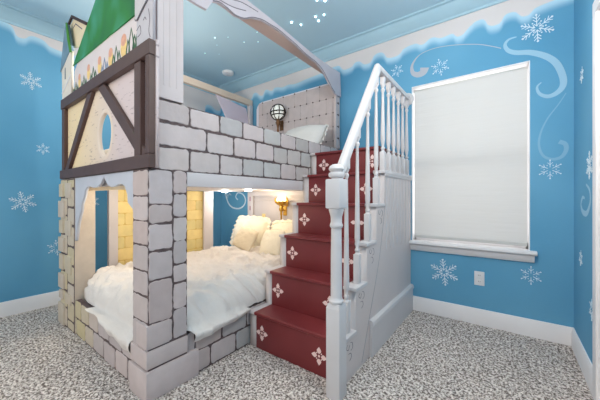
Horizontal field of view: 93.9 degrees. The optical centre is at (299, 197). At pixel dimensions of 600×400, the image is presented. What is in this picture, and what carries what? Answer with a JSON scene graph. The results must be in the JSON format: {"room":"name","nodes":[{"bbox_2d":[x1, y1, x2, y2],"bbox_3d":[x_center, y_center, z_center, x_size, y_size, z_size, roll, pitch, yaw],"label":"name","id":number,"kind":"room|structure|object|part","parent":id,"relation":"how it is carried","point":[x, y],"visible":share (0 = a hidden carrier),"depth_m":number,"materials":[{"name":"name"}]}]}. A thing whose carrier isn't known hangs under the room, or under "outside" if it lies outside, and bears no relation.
{"room":"bedroom","nodes":[
{"label":"bedroom","id":0,"kind":"room"},
{"bbox_2d":[0,21,220,302],"bbox_3d":[-2.588,-0.315,2.752,0.100,2.790,4.320,0,0,37],"label":"wall","id":1,"kind":"structure","parent":0,"point":[30,119],"depth_m":2.70,"materials":[{"name":"blue paint"}]},
{"bbox_2d":[9,192,35,211],"bbox_3d":[-2.609,0.042,2.637,0.004,0.196,0.190,0,0,37],"label":"decal","id":2,"kind":"object","parent":1,"relation":"attached to","point":[19,192],"visible":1,"depth_m":2.64,"materials":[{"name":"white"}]},
{"bbox_2d":[0,291,60,317],"bbox_3d":[-2.547,1.013,2.711,0.016,0.134,4.303,0,0,37],"label":"baseboard","id":3,"kind":"structure","parent":1,"relation":"attached to","point":[12,307],"depth_m":2.66,"materials":[{"name":"white paint"}]},
{"bbox_2d":[20,72,41,89],"bbox_3d":[-2.576,-1.116,2.682,0.004,0.167,0.154,0,0,37],"label":"decal","id":4,"kind":"object","parent":1,"relation":"attached to","point":[37,79],"visible":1,"depth_m":2.68,"materials":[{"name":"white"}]},
{"bbox_2d":[0,1,219,95],"bbox_3d":[-2.501,-1.651,2.687,0.118,0.118,4.319,0,0,37],"label":"trim","id":5,"kind":"structure","parent":1,"relation":"attached to","point":[9,14],"depth_m":2.66,"materials":[{"name":"blue paint"}]},
{"bbox_2d":[0,0,444,85],"bbox_3d":[-0.883,-1.750,1.568,4.250,0.080,4.460,0,0,37],"label":"ceiling","id":6,"kind":"structure","parent":0,"point":[237,47],"depth_m":2.77,"materials":[{"name":"blue paint"}]},
{"bbox_2d":[222,69,233,75],"bbox_3d":[-0.981,-1.687,3.816,0.156,0.045,0.156,0,0,37],"label":"smoke detector","id":7,"kind":"object","parent":6,"relation":"attached to","point":[226,72],"visible":1,"depth_m":3.77,"materials":[{"name":"white paint"}]},
{"bbox_2d":[0,304,592,399],"bbox_3d":[-0.924,1.081,1.512,4.050,0.010,4.320,0,0,37],"label":"floor","id":8,"kind":"structure","parent":0,"point":[428,356],"depth_m":1.75,"materials":[{"name":"carpet"}]},
{"bbox_2d":[58,0,340,399],"bbox_3d":[-0.825,-0.300,2.792,1.660,2.760,2.110,0,0,37],"label":"bunk bed","id":9,"kind":"object","parent":8,"relation":"on","point":[129,58],"visible":0.8,"depth_m":1.85,"materials":[{"name":"wood"}]},
{"bbox_3d":[-1.349,0.945,1.922,1.054,0.270,0.042,0,0,37],"label":"panel","id":10,"kind":"part","parent":9,"relation":"part of","materials":[{"name":"brick"}]},
{"bbox_3d":[-1.302,-0.087,1.993,1.030,0.065,0.040,0,0,37],"label":"cross rail","id":11,"kind":"part","parent":9,"relation":"part of","materials":[{"name":"beige paint"}]},
{"bbox_3d":[-0.860,-1.333,1.540,0.201,0.655,0.006,0,0,37],"label":"tower trim","id":12,"kind":"part","parent":9,"relation":"part of","materials":[{"name":"paint"}]},
{"bbox_3d":[-0.807,0.462,1.619,0.181,1.236,0.227,0,0,37],"label":"corner post","id":13,"kind":"part","parent":9,"relation":"part of","materials":[{"name":"brick"}]},
{"bbox_3d":[-1.438,0.487,3.030,0.022,1.125,1.100,0,0,37],"label":"yellow stone panel","id":14,"kind":"part","parent":9,"relation":"part of","materials":[{"name":"brick"}]},
{"bbox_3d":[-0.747,-1.114,1.590,0.056,1.132,0.152,0,0,37],"label":"post","id":15,"kind":"part","parent":9,"relation":"part of","materials":[{"name":"paint"}]},
{"bbox_3d":[-1.288,-1.343,3.217,0.050,0.077,1.980,0,0,37],"label":"rail","id":16,"kind":"part","parent":9,"relation":"part of","materials":[{"name":"paint"}]},
{"bbox_3d":[-0.139,0.944,2.417,0.042,0.271,1.850,0,0,37],"label":"panel","id":17,"kind":"part","parent":9,"relation":"part of","materials":[{"name":"brick"}]},
{"bbox_3d":[-0.134,-0.108,2.413,0.045,0.086,1.850,0,0,37],"label":"rail","id":18,"kind":"part","parent":9,"relation":"part of","materials":[{"name":"paint"}]},
{"bbox_3d":[-0.187,-0.348,2.342,0.045,0.392,2.027,0,0,37],"label":"panel","id":19,"kind":"part","parent":9,"relation":"part of","materials":[{"name":"brick"}]},
{"bbox_3d":[-0.712,-0.722,3.985,0.055,1.164,0.060,0,0,37],"label":"post","id":20,"kind":"part","parent":9,"relation":"part of","materials":[{"name":"paint"}]},
{"bbox_3d":[-0.691,0.492,3.947,0.105,1.135,0.034,0,0,37],"label":"head post","id":21,"kind":"part","parent":9,"relation":"part of","materials":[{"name":"paint"}]},
{"bbox_3d":[-0.172,-1.380,2.433,0.120,0.030,1.884,0,0,37],"label":"rail","id":22,"kind":"part","parent":9,"relation":"part of","materials":[{"name":"beige paint"}]},
{"bbox_2d":[270,104,285,131],"bbox_3d":[-0.281,-0.985,3.564,0.230,0.410,0.187,0,0,37],"label":"wall sconce","id":23,"kind":"object","parent":9,"relation":"attached to","point":[278,112],"visible":0.96,"depth_m":3.52,"materials":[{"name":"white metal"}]},
{"bbox_3d":[-0.281,-1.085,3.564,0.184,0.184,0.147,0,0,37],"label":"globe","id":24,"kind":"part","parent":23,"relation":"part of","materials":[{"name":"white glass"}]},
{"bbox_3d":[-0.281,-0.886,3.564,0.068,0.213,0.068,0,0,37],"label":"stem","id":25,"kind":"part","parent":23,"relation":"part of","materials":[{"name":"brown metal"}]},
{"bbox_3d":[-0.145,-0.050,3.501,1.243,0.060,0.040,0,0,37],"label":"cross rail","id":26,"kind":"part","parent":9,"relation":"part of","materials":[{"name":"paint"}]},
{"bbox_3d":[-0.146,0.492,3.583,1.343,1.135,0.030,0,0,37],"label":"headboard","id":27,"kind":"part","parent":9,"relation":"part of","materials":[{"name":"paint"}]},
{"bbox_3d":[-0.132,0.028,3.540,1.266,0.025,0.019,0,0,37],"label":"headboard moulding","id":28,"kind":"part","parent":9,"relation":"part of","materials":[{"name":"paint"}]},
{"bbox_2d":[274,196,288,219],"bbox_3d":[-0.236,0.129,3.531,0.171,0.302,0.174,0,0,-10],"label":"wall sconce","id":29,"kind":"object","parent":9,"relation":"attached to","point":[281,201],"visible":1,"depth_m":3.50,"materials":[{"name":"gold metal"}]},
{"bbox_3d":[-0.236,0.191,3.531,0.068,0.178,0.068,0,0,37],"label":"stem","id":30,"kind":"part","parent":29,"relation":"part of","materials":[{"name":"gold metal"}]},
{"bbox_3d":[-0.236,0.040,3.531,0.124,0.124,0.099,0,0,37],"label":"globe","id":31,"kind":"part","parent":29,"relation":"part of","materials":[{"name":"beige glass"}]},
{"bbox_3d":[-0.091,-0.725,3.541,1.262,1.170,0.030,0,0,37],"label":"headboard","id":32,"kind":"part","parent":9,"relation":"part of","materials":[{"name":"white paint"}]},
{"bbox_3d":[0.411,-0.968,3.130,0.032,0.845,0.086,0,0,37],"label":"head post","id":33,"kind":"part","parent":9,"relation":"part of","materials":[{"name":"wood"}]},
{"bbox_3d":[-0.733,-0.228,2.754,1.293,0.183,1.940,0,0,37],"label":"mattress","id":34,"kind":"object","parent":9,"relation":"on","visible":0},
{"bbox_2d":[286,124,328,143],"bbox_3d":[0.006,-0.622,3.087,0.612,0.389,0.311,0,0,42],"label":"pillow","id":35,"kind":"object","parent":34,"relation":"on","point":[313,133],"visible":0.41,"depth_m":2.96,"materials":[{"name":"white fabric"}]},
{"bbox_2d":[249,63,413,399],"bbox_3d":[0.336,0.032,2.315,0.814,2.097,1.524,0,0,37],"label":"staircase","id":36,"kind":"structure","parent":8,"relation":"on","point":[341,286],"depth_m":2.02,"materials":[{"name":"red paint"}]},
{"bbox_3d":[0.198,0.449,1.524,0.090,1.263,0.090,0,0,37],"label":"newel post","id":37,"kind":"part","parent":36,"relation":"part of","materials":[{"name":"paint"}]},
{"bbox_3d":[0.614,-0.500,2.149,0.054,1.004,1.431,0,0,37],"label":"handrail","id":38,"kind":"part","parent":36,"relation":"part of","materials":[{"name":"paint"}]},
{"bbox_3d":[0.781,0.955,2.288,0.030,0.250,1.002,0,0,37],"label":"moulding","id":39,"kind":"part","parent":36,"relation":"part of","materials":[{"name":"paint"}]},
{"bbox_3d":[0.859,-0.172,2.409,0.012,0.023,0.710,0,0,37],"label":"landing moulding","id":40,"kind":"part","parent":36,"relation":"part of","materials":[{"name":"paint"}]},
{"bbox_2d":[221,0,573,327],"bbox_3d":[0.408,-0.315,3.300,4.250,2.790,0.140,0,0,37],"label":"wall","id":41,"kind":"structure","parent":0,"point":[550,300],"depth_m":2.29,"materials":[{"name":"blue paint"}]},
{"bbox_2d":[225,192,245,208],"bbox_3d":[-0.986,0.043,4.251,0.483,0.272,0.001,0,0,37],"label":"decal","id":42,"kind":"object","parent":41,"relation":"attached to","point":[237,192],"visible":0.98,"depth_m":4.22,"materials":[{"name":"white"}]},
{"bbox_2d":[220,0,507,92],"bbox_3d":[0.331,-1.651,3.197,4.050,0.118,0.118,0,0,37],"label":"trim","id":43,"kind":"structure","parent":41,"relation":"attached to","point":[447,10],"depth_m":2.86,"materials":[{"name":"blue paint"}]},
{"bbox_2d":[431,59,448,74],"bbox_3d":[1.280,-1.192,2.561,0.147,0.156,0.004,0,0,37],"label":"decal","id":44,"kind":"object","parent":41,"relation":"attached to","point":[438,59],"visible":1,"depth_m":2.56,"materials":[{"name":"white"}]},
{"bbox_2d":[431,259,457,285],"bbox_3d":[1.307,0.678,2.541,0.222,0.240,0.004,0,0,37],"label":"decal","id":45,"kind":"object","parent":41,"relation":"attached to","point":[443,265],"visible":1,"depth_m":2.54,"materials":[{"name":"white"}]},
{"bbox_2d":[410,44,500,76],"bbox_3d":[1.359,-1.264,2.504,0.718,0.237,0.001,0,0,37],"label":"decal","id":46,"kind":"object","parent":41,"relation":"attached to","point":[423,71],"visible":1,"depth_m":2.66,"materials":[{"name":"grey"}]},
{"bbox_2d":[409,60,536,262],"bbox_3d":[1.462,-0.281,2.462,0.945,1.573,0.195,0,0,37],"label":"window","id":47,"kind":"structure","parent":41,"relation":"in","point":[475,249],"depth_m":2.38,"materials":[{"name":"white paint"}]},
{"bbox_2d":[414,66,527,245],"bbox_3d":[1.455,-0.327,2.470,0.861,1.424,0.031,0,0,37],"label":"roller shade","id":48,"kind":"object","parent":47,"relation":"attached to","point":[471,134],"visible":1,"depth_m":2.42,"materials":[{"name":"fabric"}]},
{"bbox_3d":[1.446,0.429,2.442,0.945,0.033,0.144,0,0,37],"label":"sill","id":49,"kind":"part","parent":47,"relation":"part of","materials":[{"name":"white paint"}]},
{"bbox_2d":[474,271,483,285],"bbox_3d":[1.522,0.687,2.376,0.073,0.118,0.010,0,0,37],"label":"wall outlet","id":50,"kind":"object","parent":41,"relation":"attached to","point":[478,276],"visible":1,"depth_m":2.38,"materials":[{"name":"white plastic"}]},
{"bbox_2d":[413,296,573,345],"bbox_3d":[0.362,1.013,3.238,4.050,0.134,0.016,0,0,37],"label":"baseboard","id":51,"kind":"structure","parent":41,"relation":"attached to","point":[551,332],"depth_m":2.29,"materials":[{"name":"white paint"}]},
{"bbox_2d":[521,266,541,284],"bbox_3d":[1.796,0.606,2.176,0.125,0.143,0.004,0,0,37],"label":"decal","id":52,"kind":"object","parent":41,"relation":"attached to","point":[530,266],"visible":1,"depth_m":2.17,"materials":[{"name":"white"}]},
{"bbox_2d":[503,36,566,97],"bbox_3d":[1.809,-1.018,2.169,0.380,0.535,0.001,0,0,37],"label":"decal","id":53,"kind":"object","parent":41,"relation":"attached to","point":[555,62],"visible":1,"depth_m":2.12,"materials":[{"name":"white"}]},
{"bbox_2d":[521,14,553,41],"bbox_3d":[1.825,-1.305,2.155,0.198,0.220,0.004,0,0,37],"label":"decal","id":54,"kind":"object","parent":41,"relation":"attached to","point":[536,25],"visible":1,"depth_m":2.15,"materials":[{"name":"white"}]},
{"bbox_2d":[539,160,561,178],"bbox_3d":[1.885,-0.212,2.110,0.129,0.147,0.004,0,0,37],"label":"decal","id":55,"kind":"object","parent":41,"relation":"attached to","point":[549,160],"visible":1,"depth_m":2.11,"materials":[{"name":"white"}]},
{"bbox_2d":[538,93,568,160],"bbox_3d":[1.898,-0.523,2.102,0.174,0.492,0.001,0,0,37],"label":"decal","id":56,"kind":"object","parent":41,"relation":"attached to","point":[564,143],"visible":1,"depth_m":2.09,"materials":[{"name":"blue"}]},
{"bbox_2d":[574,0,593,362],"bbox_3d":[0.739,-0.315,0.272,0.100,2.790,4.320,0,0,37],"label":"wall","id":57,"kind":"structure","parent":0,"point":[583,17],"depth_m":1.80,"materials":[{"name":"blue paint"}]},
{"bbox_2d":[571,329,591,393],"bbox_3d":[1.781,1.013,1.767,0.016,0.134,0.643,0,0,37],"label":"baseboard","id":58,"kind":"structure","parent":57,"relation":"attached to","point":[584,362],"depth_m":1.74,"materials":[{"name":"white paint"}]},
{"bbox_2d":[580,184,590,216],"bbox_3d":[1.762,0.016,1.728,0.001,0.204,0.294,0,0,37],"label":"decal","id":59,"kind":"object","parent":57,"relation":"attached to","point":[585,213],"visible":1,"depth_m":1.70,"materials":[{"name":"blue"}]},
{"bbox_2d":[586,151,591,178],"bbox_3d":[1.696,-0.190,1.642,0.004,0.168,0.147,0,0,37],"label":"decal","id":60,"kind":"object","parent":57,"relation":"attached to","point":[589,169],"visible":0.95,"depth_m":1.64,"materials":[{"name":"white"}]},
{"bbox_2d":[592,0,599,399],"bbox_3d":[1.359,0.018,1.148,0.083,2.123,0.851,0,0,37],"label":"door","id":61,"kind":"structure","parent":57,"relation":"in","point":[596,4],"depth_m":1.45,"materials":[{"name":"white paint"}]},
{"bbox_3d":[-0.746,0.885,2.764,1.220,0.330,1.860,0,0,37],"label":"mattress","id":62,"kind":"object","parent":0,"visible":0},
{"bbox_2d":[84,245,279,354],"bbox_3d":[-0.763,0.744,2.680,1.504,0.333,2.023,0,0,37],"label":"duvet","id":63,"kind":"object","parent":62,"relation":"on","point":[222,282],"visible":0.58,"depth_m":2.02,"materials":[{"name":"white fabric"}]},
{"bbox_2d":[232,226,258,250],"bbox_3d":[-0.648,0.485,3.314,0.316,0.277,0.179,0,0,42],"label":"throw pillow","id":64,"kind":"object","parent":63,"relation":"on","point":[245,238],"visible":1,"depth_m":3.25,"materials":[{"name":"beige fabric"}]},
{"bbox_2d":[229,215,270,246],"bbox_3d":[-0.653,0.444,3.642,0.624,0.426,0.217,0,0,31],"label":"pillow","id":65,"kind":"object","parent":63,"relation":"on","point":[260,224],"visible":0.58,"depth_m":3.60,"materials":[{"name":"beige fabric"}]},
{"bbox_2d":[259,230,284,254],"bbox_3d":[-0.315,0.505,3.125,0.323,0.273,0.170,0,0,41],"label":"throw pillow","id":66,"kind":"object","parent":63,"relation":"on","point":[270,242],"visible":0.8,"depth_m":3.07,"materials":[{"name":"beige fabric"}]},
{"bbox_2d":[270,219,291,233],"bbox_3d":[-0.174,0.459,3.347,0.554,0.397,0.209,0,0,32],"label":"pillow","id":67,"kind":"object","parent":63,"relation":"on","point":[281,225],"visible":0.11,"depth_m":3.38,"materials":[{"name":"beige fabric"}]}
]}

